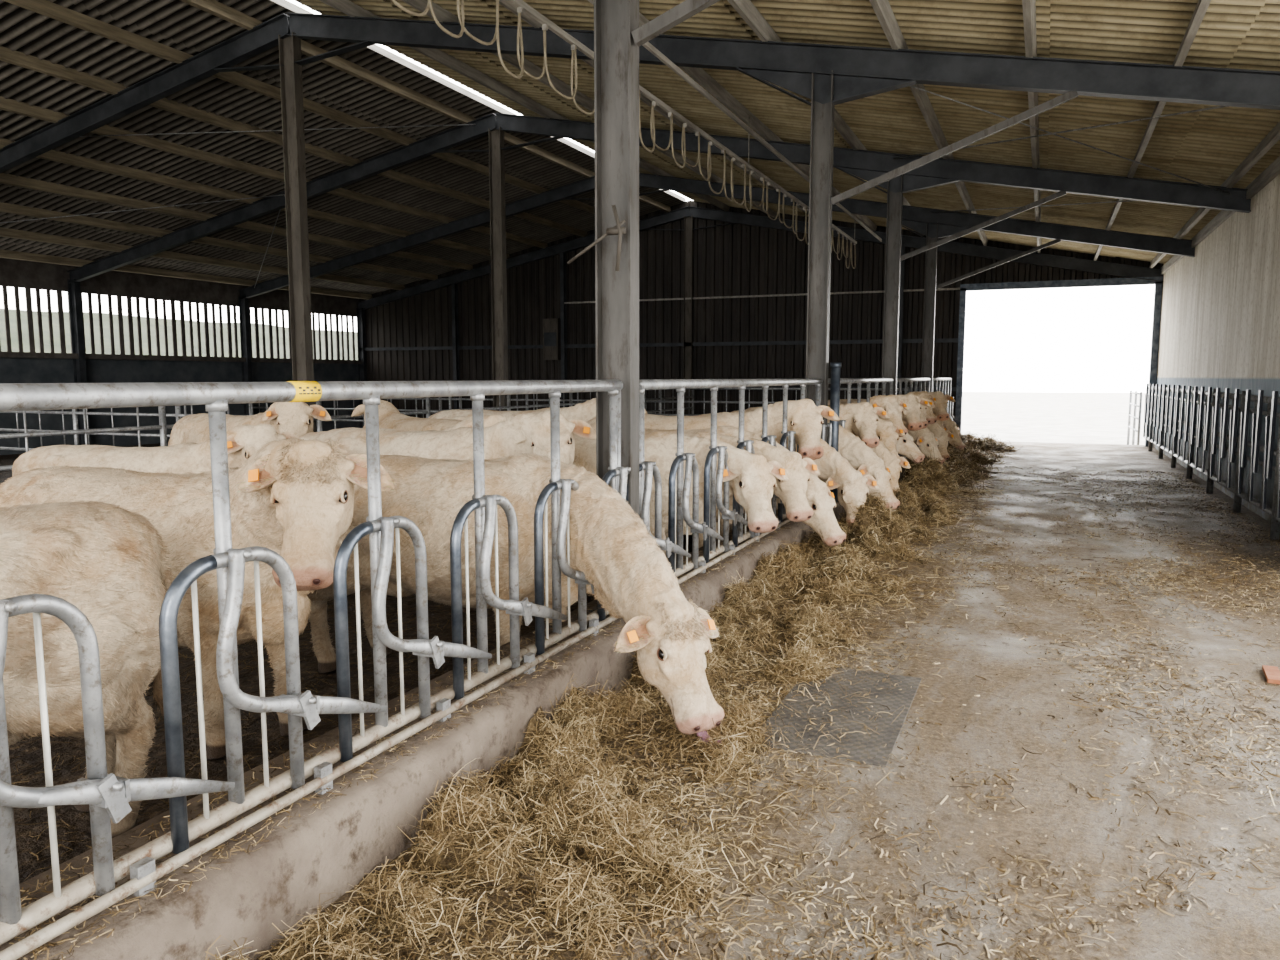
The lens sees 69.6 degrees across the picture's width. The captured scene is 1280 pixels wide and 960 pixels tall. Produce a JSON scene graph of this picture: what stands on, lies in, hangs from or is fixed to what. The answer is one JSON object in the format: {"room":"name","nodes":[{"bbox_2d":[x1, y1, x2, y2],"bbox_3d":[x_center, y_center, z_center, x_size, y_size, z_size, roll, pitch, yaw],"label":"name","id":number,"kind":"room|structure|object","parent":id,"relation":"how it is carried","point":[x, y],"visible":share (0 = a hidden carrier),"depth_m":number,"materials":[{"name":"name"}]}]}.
{"room":"farm building","nodes":[
{"label":"farm building","id":0,"kind":"room"},
{"bbox_2d":[0,258,362,454],"bbox_3d":[-14.605,-2.498,17.820,0.220,4.400,27.250,3,7,23],"label":"wall","id":1,"kind":"structure","parent":0,"point":[15,367],"depth_m":22.82,"materials":[{"name":"wood"}]},
{"bbox_2d":[0,286,357,359],"bbox_3d":[-14.660,-3.225,17.749,0.030,1.460,27.226,3,7,23],"label":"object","id":2,"kind":"structure","parent":1,"relation":"in","point":[4,288],"depth_m":23.32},
{"bbox_2d":[0,0,682,295],"bbox_3d":[-9.566,-5.377,15.444,11.830,2.385,27.550,3,7,23],"label":"ceiling","id":3,"kind":"structure","parent":0,"point":[179,25],"depth_m":16.43,"materials":[{"name":"metal"}]},
{"bbox_2d":[269,0,312,13],"bbox_3d":[-4.448,-6.171,11.881,0.355,0.100,0.546,3,7,23],"label":"skylight","id":4,"kind":"object","parent":3,"relation":"in","point":[290,6],"depth_m":11.99,"materials":[{"name":"white plastic"}]},
{"bbox_2d":[367,44,522,114],"bbox_3d":[-3.058,-6.526,15.049,0.345,0.100,3.932,3,7,23],"label":"skylight","id":5,"kind":"object","parent":3,"relation":"in","point":[376,48],"depth_m":14.84,"materials":[{"name":"white plastic"}]},
{"bbox_2d":[556,138,594,157],"bbox_3d":[-1.225,-6.996,19.248,0.315,0.100,1.709,3,7,23],"label":"skylight","id":6,"kind":"object","parent":3,"relation":"in","point":[563,140],"depth_m":19.34,"materials":[{"name":"white plastic"}]},
{"bbox_2d":[0,443,746,883],"bbox_3d":[-6.286,0.123,14.451,18.180,0.100,27.250,3,7,23],"label":"floor","id":7,"kind":"structure","parent":0,"point":[32,755],"depth_m":4.46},
{"bbox_2d":[0,500,180,837],"bbox_3d":[-2.396,0.770,2.475,0.850,1.292,2.699,3,7,25],"label":"cow","id":8,"kind":"object","parent":7,"relation":"on","point":[108,561],"visible":0.81,"depth_m":3.10},
{"bbox_2d":[0,403,250,450],"bbox_3d":[-9.706,-0.732,14.625,11.170,1.400,0.070,3,7,23],"label":"fence","id":9,"kind":"object","parent":7,"relation":"on","point":[74,412],"visible":0.17,"depth_m":14.08,"materials":[{"name":"metal"}]},
{"bbox_2d":[12,424,297,476],"bbox_3d":[-3.474,0.268,6.627,2.359,1.373,0.734,1,6,10],"label":"cow","id":10,"kind":"object","parent":7,"relation":"on","point":[242,441],"visible":0.21,"depth_m":6.37},
{"bbox_2d":[0,435,396,759],"bbox_3d":[-2.104,0.491,4.263,2.563,1.460,0.836,3,7,28],"label":"cow","id":11,"kind":"object","parent":7,"relation":"on","point":[293,498],"visible":0.52,"depth_m":3.91},
{"bbox_2d":[168,402,331,445],"bbox_3d":[-3.939,-0.092,9.271,2.580,1.501,0.803,5,8,35],"label":"cow","id":12,"kind":"object","parent":7,"relation":"on","point":[296,418],"visible":0.3,"depth_m":8.59},
{"bbox_2d":[0,389,693,470],"bbox_3d":[-3.344,-0.726,14.571,0.070,1.400,24.070,3,7,23],"label":"fence","id":13,"kind":"object","parent":7,"relation":"on","point":[162,426],"visible":0.11,"depth_m":10.15,"materials":[{"name":"metal"}]},
{"bbox_2d":[9,515,744,879],"bbox_3d":[-1.863,0.592,8.908,5.694,0.200,13.132,3,7,23],"label":"straw","id":14,"kind":"object","parent":7,"relation":"on","point":[389,621],"visible":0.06,"depth_m":4.85,"materials":[{"name":"brown plant"}]},
{"bbox_2d":[298,414,505,439],"bbox_3d":[-1.992,0.128,7.754,2.408,1.401,0.749,2,7,20],"label":"cow","id":15,"kind":"object","parent":7,"relation":"on","point":[489,420],"visible":0.04,"depth_m":7.26},
{"bbox_2d":[351,400,461,430],"bbox_3d":[-2.507,-0.165,10.245,2.457,1.430,0.765,6,9,43],"label":"cow","id":16,"kind":"object","parent":7,"relation":"on","point":[390,417],"visible":0.25,"depth_m":10.06},
{"bbox_2d":[251,394,586,421],"bbox_3d":[-5.777,-1.731,23.548,11.170,1.400,0.070,3,7,23],"label":"fence","id":17,"kind":"object","parent":7,"relation":"on","point":[450,399],"visible":0.06,"depth_m":23.39,"materials":[{"name":"metal"}]},
{"bbox_2d":[315,411,595,613],"bbox_3d":[-1.486,0.199,6.837,2.636,1.465,0.666,3,7,27],"label":"cow","id":18,"kind":"object","parent":7,"relation":"on","point":[525,433],"visible":0.2,"depth_m":6.42},
{"bbox_2d":[307,452,723,745],"bbox_3d":[-0.729,0.503,4.868,2.917,1.302,0.895,4,8,33],"label":"cow","id":19,"kind":"object","parent":7,"relation":"on","point":[629,574],"visible":0.54,"depth_m":4.58},
{"bbox_2d":[429,398,646,421],"bbox_3d":[-1.238,-0.205,10.319,2.687,1.494,0.754,2,7,16],"label":"cow","id":20,"kind":"object","parent":7,"relation":"on","point":[585,411],"visible":0.1,"depth_m":10.09},
{"bbox_2d":[0,12,1279,482],"bbox_3d":[-4.388,-2.826,12.104,23.316,6.324,0.200,3,7,23],"label":"frame","id":21,"kind":"object","parent":7,"relation":"on","point":[827,75],"visible":0.84,"depth_m":9.48,"materials":[{"name":"grey metal"}]},
{"bbox_2d":[588,0,719,611],"bbox_3d":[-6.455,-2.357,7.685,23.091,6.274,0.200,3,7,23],"label":"steel column","id":22,"kind":"structure","parent":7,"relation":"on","point":[618,36],"depth_m":4.98,"materials":[{"name":"grey metal"}]},
{"bbox_2d":[567,205,625,270],"bbox_3d":[-0.240,-1.289,4.940,0.359,0.344,0.043,3,7,25],"label":"bracket","id":23,"kind":"object","parent":22,"relation":"attached to","point":[618,230],"visible":1,"depth_m":4.87,"materials":[{"name":"grey metal"}]},
{"bbox_2d":[0,0,1279,299],"bbox_3d":[-3.989,-5.017,12.864,22.293,2.220,27.250,3,7,23],"label":"roof purlins","id":24,"kind":"structure","parent":22,"relation":"attached to","point":[746,9],"depth_m":15.39,"materials":[{"name":"wood"}]},
{"bbox_2d":[67,113,1250,444],"bbox_3d":[-2.424,-3.326,16.566,23.316,6.324,0.200,3,7,23],"label":"frame","id":25,"kind":"object","parent":7,"relation":"on","point":[866,165],"visible":0.61,"depth_m":14.80,"materials":[{"name":"grey metal"}]},
{"bbox_2d":[0,85,1229,287],"bbox_3d":[-2.407,-5.277,16.340,22.112,2.113,9.713,3,7,23],"label":"wind bracing","id":26,"kind":"object","parent":25,"relation":"attached to","point":[1049,133],"visible":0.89,"depth_m":13.50,"materials":[{"name":"metal"}]},
{"bbox_2d":[573,431,788,559],"bbox_3d":[-0.105,0.250,7.182,2.526,1.286,0.618,3,7,23],"label":"cow","id":27,"kind":"object","parent":7,"relation":"on","point":[752,479],"visible":0.27,"depth_m":6.74},
{"bbox_2d":[586,399,839,459],"bbox_3d":[0.578,-0.056,8.986,2.687,1.494,0.649,3,7,23],"label":"cow","id":28,"kind":"object","parent":7,"relation":"on","point":[804,417],"visible":0.23,"depth_m":8.49},
{"bbox_2d":[238,173,1194,414],"bbox_3d":[-0.460,-3.825,21.027,23.316,6.324,0.200,3,7,23],"label":"frame","id":29,"kind":"object","parent":7,"relation":"on","point":[934,226],"visible":0.44,"depth_m":18.59,"materials":[{"name":"grey metal"}]},
{"bbox_2d":[593,425,845,545],"bbox_3d":[0.560,0.135,8.311,2.630,1.262,0.603,3,7,21],"label":"cow","id":30,"kind":"object","parent":7,"relation":"on","point":[820,498],"visible":0.18,"depth_m":7.76},
{"bbox_2d":[684,431,819,547],"bbox_3d":[0.264,0.207,7.736,2.450,1.247,0.599,2,7,20],"label":"cow","id":31,"kind":"object","parent":7,"relation":"on","point":[792,492],"visible":0.16,"depth_m":7.23},
{"bbox_2d":[356,206,1163,426],"bbox_3d":[1.464,-4.314,25.397,23.316,6.324,0.140,3,7,23],"label":"frame","id":32,"kind":"object","parent":7,"relation":"on","point":[1042,259],"visible":0.64,"depth_m":25.18,"materials":[{"name":"black metal"}]},
{"bbox_2d":[644,387,909,415],"bbox_3d":[2.605,-1.323,19.903,6.270,1.400,0.070,3,7,23],"label":"fence","id":33,"kind":"object","parent":7,"relation":"on","point":[661,401],"visible":0.21,"depth_m":20.09,"materials":[{"name":"metal"}]},
{"bbox_2d":[701,402,890,447],"bbox_3d":[1.673,-0.240,11.004,2.535,1.409,0.612,3,7,23],"label":"cow","id":34,"kind":"object","parent":7,"relation":"on","point":[861,418],"visible":0.13,"depth_m":10.45},
{"bbox_2d":[730,410,904,457],"bbox_3d":[2.190,-0.312,12.199,2.526,1.286,0.618,3,7,23],"label":"cow","id":35,"kind":"object","parent":7,"relation":"on","point":[888,434],"visible":0.08,"depth_m":11.62},
{"bbox_2d":[746,395,907,436],"bbox_3d":[2.458,-0.462,12.769,2.502,1.458,0.671,3,7,23],"label":"cow","id":36,"kind":"object","parent":7,"relation":"on","point":[894,407],"visible":0.08,"depth_m":12.14},
{"bbox_2d":[776,438,879,525],"bbox_3d":[1.113,0.005,9.474,2.606,1.262,0.606,3,7,23],"label":"cow","id":37,"kind":"object","parent":7,"relation":"on","point":[835,470],"visible":0.12,"depth_m":9.05},
{"bbox_2d":[827,420,899,509],"bbox_3d":[1.573,-0.106,10.351,2.684,1.288,0.615,3,7,23],"label":"cow","id":38,"kind":"object","parent":7,"relation":"on","point":[861,457],"visible":0.22,"depth_m":9.80},
{"bbox_2d":[828,394,930,430],"bbox_3d":[3.026,-0.589,13.939,2.611,1.451,0.630,3,7,23],"label":"cow","id":39,"kind":"object","parent":7,"relation":"on","point":[911,417],"visible":0.1,"depth_m":13.33},
{"bbox_2d":[828,391,936,423],"bbox_3d":[3.901,-0.829,16.046,2.502,1.458,0.671,3,7,23],"label":"cow","id":40,"kind":"object","parent":7,"relation":"on","point":[929,416],"visible":0.04,"depth_m":15.42},
{"bbox_2d":[856,436,910,491],"bbox_3d":[2.033,-0.229,11.563,2.606,1.262,0.606,3,7,23],"label":"cow","id":41,"kind":"object","parent":7,"relation":"on","point":[891,461],"visible":0.09,"depth_m":11.12},
{"bbox_2d":[828,391,955,420],"bbox_3d":[4.513,-0.947,17.198,2.586,1.437,0.624,3,7,23],"label":"cow","id":42,"kind":"object","parent":7,"relation":"on","point":[940,410],"visible":0.12,"depth_m":16.60},
{"bbox_2d":[846,401,954,459],"bbox_3d":[4.280,-0.806,16.606,2.660,1.288,0.618,3,7,23],"label":"cow","id":43,"kind":"object","parent":7,"relation":"on","point":[940,434],"visible":0.04,"depth_m":16.15},
{"bbox_2d":[896,433,924,462],"bbox_3d":[2.779,-0.429,13.354,2.629,1.262,0.606,3,7,23],"label":"cow","id":44,"kind":"object","parent":7,"relation":"on","point":[905,446],"visible":0.06,"depth_m":12.82},
{"bbox_2d":[861,399,964,449],"bbox_3d":[5.100,-1.003,18.363,2.684,1.288,0.615,3,7,23],"label":"cow","id":45,"kind":"object","parent":7,"relation":"on","point":[949,425],"visible":0.09,"depth_m":17.76},
{"bbox_2d":[903,395,934,428],"bbox_3d":[3.423,-0.671,14.854,2.535,1.409,0.612,3,7,23],"label":"cow","id":46,"kind":"object","parent":7,"relation":"on","point":[924,421],"visible":0.06,"depth_m":14.24},
{"bbox_2d":[905,424,944,463],"bbox_3d":[3.764,-0.654,15.421,2.603,1.250,0.597,3,7,23],"label":"cow","id":47,"kind":"object","parent":7,"relation":"on","point":[924,439],"visible":0.12,"depth_m":14.86},
{"bbox_2d":[933,413,943,428],"bbox_3d":[4.673,-0.931,17.846,2.475,1.260,0.606,3,7,23],"label":"cow","id":48,"kind":"object","parent":7,"relation":"on","point":[940,423],"visible":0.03,"depth_m":17.24},
{"bbox_2d":[359,200,1163,421],"bbox_3d":[1.320,-4.459,25.445,22.950,6.401,0.200,3,7,23],"label":"wall","id":49,"kind":"structure","parent":0,"point":[751,282],"depth_m":25.27,"materials":[{"name":"black metal"}]},
{"bbox_2d":[543,318,560,359],"bbox_3d":[-2.599,-4.138,27.074,0.500,1.200,0.200,3,7,23],"label":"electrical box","id":50,"kind":"object","parent":49,"relation":"attached to","point":[551,327],"visible":1,"depth_m":26.99,"materials":[{"name":"grey metal"}]},
{"bbox_2d":[955,276,1162,446],"bbox_3d":[9.864,-2.789,21.947,4.340,3.860,0.180,3,7,23],"label":"door frame","id":51,"kind":"structure","parent":49,"relation":"in","point":[964,288],"depth_m":21.65,"materials":[{"name":"black metal"}]},
{"bbox_2d":[256,441,1279,959],"bbox_3d":[4.531,0.546,9.956,4.280,0.100,27.650,3,7,23],"label":"floor","id":52,"kind":"structure","parent":0,"point":[1249,927],"depth_m":3.77,"materials":[{"name":"concrete"}]},
{"bbox_2d":[0,455,927,959],"bbox_3d":[2.349,0.320,10.891,0.516,0.441,26.650,3,7,23],"label":"curb","id":53,"kind":"object","parent":52,"relation":"on","point":[327,850],"visible":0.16,"depth_m":2.89,"materials":[{"name":"concrete"}]},
{"bbox_2d":[0,380,670,959],"bbox_3d":[-0.953,0.334,3.056,0.149,1.316,5.335,3,7,23],"label":"barrier","id":54,"kind":"object","parent":53,"relation":"on","point":[107,796],"visible":0.84,"depth_m":2.72,"materials":[{"name":"metal"}]},
{"bbox_2d":[287,381,321,401],"bbox_3d":[-1.054,-0.276,2.866,0.065,0.065,0.110,3,7,23],"label":"label","id":55,"kind":"object","parent":54,"relation":"attached to","point":[306,391],"visible":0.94,"depth_m":2.85,"materials":[{"name":"yellow plastic"}]},
{"bbox_2d":[626,378,826,583],"bbox_3d":[1.011,-0.165,7.517,0.149,1.316,5.335,3,7,23],"label":"barrier","id":56,"kind":"object","parent":53,"relation":"on","point":[673,544],"visible":0.48,"depth_m":6.28,"materials":[{"name":"metal"}]},
{"bbox_2d":[830,363,841,501],"bbox_3d":[2.057,-0.498,9.747,0.120,1.480,0.117,3,7,23],"label":"post","id":57,"kind":"object","parent":53,"relation":"on","point":[835,367],"visible":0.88,"depth_m":9.67,"materials":[{"name":"black metal"}]},
{"bbox_2d":[827,378,893,494],"bbox_3d":[2.975,-0.665,11.979,0.149,1.316,5.335,3,7,23],"label":"barrier","id":58,"kind":"object","parent":53,"relation":"on","point":[848,381],"visible":0.06,"depth_m":11.49,"materials":[{"name":"metal"}]},
{"bbox_2d":[897,378,930,457],"bbox_3d":[4.939,-1.164,16.440,0.149,1.316,5.335,3,7,23],"label":"barrier","id":59,"kind":"object","parent":53,"relation":"on","point":[900,380],"visible":0.02,"depth_m":15.96,"materials":[{"name":"metal"}]},
{"bbox_2d":[930,378,954,420],"bbox_3d":[6.803,-1.638,20.674,0.149,1.316,5.335,3,7,23],"label":"barrier","id":60,"kind":"object","parent":53,"relation":"on","point":[949,408],"visible":0.15,"depth_m":21.40,"materials":[{"name":"metal"}]},
{"bbox_2d":[205,424,1022,959],"bbox_3d":[3.839,0.012,11.656,1.850,0.594,22.700,3,7,23],"label":"pile","id":61,"kind":"object","parent":52,"relation":"on","point":[565,804],"visible":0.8,"depth_m":3.39,"materials":[{"name":"beige plant"}]},
{"bbox_2d":[2,465,1279,959],"bbox_3d":[3.621,0.484,8.565,4.626,0.333,17.251,3,7,23],"label":"loose chaff","id":62,"kind":"object","parent":52,"relation":"on","point":[917,943],"visible":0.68,"depth_m":3.62,"materials":[{"name":"beige plant"}]},
{"bbox_2d":[759,667,921,766],"bbox_3d":[0.986,1.106,4.462,0.590,0.008,1.210,3,7,23],"label":"drain cover","id":63,"kind":"object","parent":52,"relation":"on","point":[858,743],"visible":0.71,"depth_m":4.33,"materials":[{"name":"grey metal"}]},
{"bbox_2d":[1143,383,1279,539],"bbox_3d":[8.491,-0.699,14.059,0.105,1.460,15.150,3,7,23],"label":"barrier","id":64,"kind":"object","parent":52,"relation":"on","point":[1245,397],"visible":1,"depth_m":11.80,"materials":[{"name":"metal"}]},
{"bbox_2d":[1262,665,1279,683],"bbox_3d":[3.465,1.053,4.848,0.277,0.026,0.335,3,7,28],"label":"brick","id":65,"kind":"object","parent":52,"relation":"on","point":[1272,673],"depth_m":4.92,"materials":[{"name":"brick"}]},
{"bbox_2d":[300,0,1279,263],"bbox_3d":[1.506,-4.843,10.629,11.780,2.375,27.550,3,7,23],"label":"ceiling","id":66,"kind":"structure","parent":0,"point":[1206,147],"depth_m":11.01,"materials":[{"name":"metal"}]},
{"bbox_2d":[391,0,881,268],"bbox_3d":[1.766,-4.470,12.946,0.607,1.321,16.500,3,7,23],"label":"hose festoon","id":67,"kind":"object","parent":66,"relation":"hanging from","point":[521,6],"visible":0.88,"depth_m":10.06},
{"bbox_2d":[659,189,693,201],"bbox_3d":[0.977,-7.557,24.258,0.300,0.100,1.780,3,7,23],"label":"ceiling vent","id":68,"kind":"object","parent":66,"relation":"in","point":[669,192],"depth_m":24.52,"materials":[{"name":"white plastic"}]},
{"bbox_2d":[961,392,1145,444],"bbox_3d":[14.029,-1.729,32.072,120.000,0.100,170.000,3,7,23],"label":"ground","id":69,"kind":"structure","parent":0,"point":[1045,417],"depth_m":42.19,"materials":[{"name":"white concrete"}]},
{"bbox_2d":[0,309,357,359],"bbox_3d":[-21.472,-6.938,51.511,33.000,6.068,118.000,3,7,23],"label":"grass bank","id":70,"kind":"object","parent":69,"relation":"on","point":[12,313],"visible":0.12,"depth_m":54.00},
{"bbox_2d":[1127,390,1142,444],"bbox_3d":[12.405,-1.504,23.092,0.060,1.450,2.860,3,7,23],"label":"gate","id":71,"kind":"object","parent":69,"relation":"on","point":[1131,392],"visible":0.84,"depth_m":22.96,"materials":[{"name":"metal"}]},
{"bbox_2d":[1153,174,1279,522],"bbox_3d":[8.832,-1.974,14.041,0.120,4.200,15.850,3,7,23],"label":"wall","id":72,"kind":"structure","parent":0,"point":[1220,316],"depth_m":12.85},
{"bbox_2d":[1161,156,1279,274],"bbox_3d":[8.709,-3.936,13.765,0.050,0.160,15.650,3,7,23],"label":"trim","id":73,"kind":"structure","parent":72,"relation":"attached to","point":[1272,171],"depth_m":13.35,"materials":[{"name":"grey metal"}]}
]}

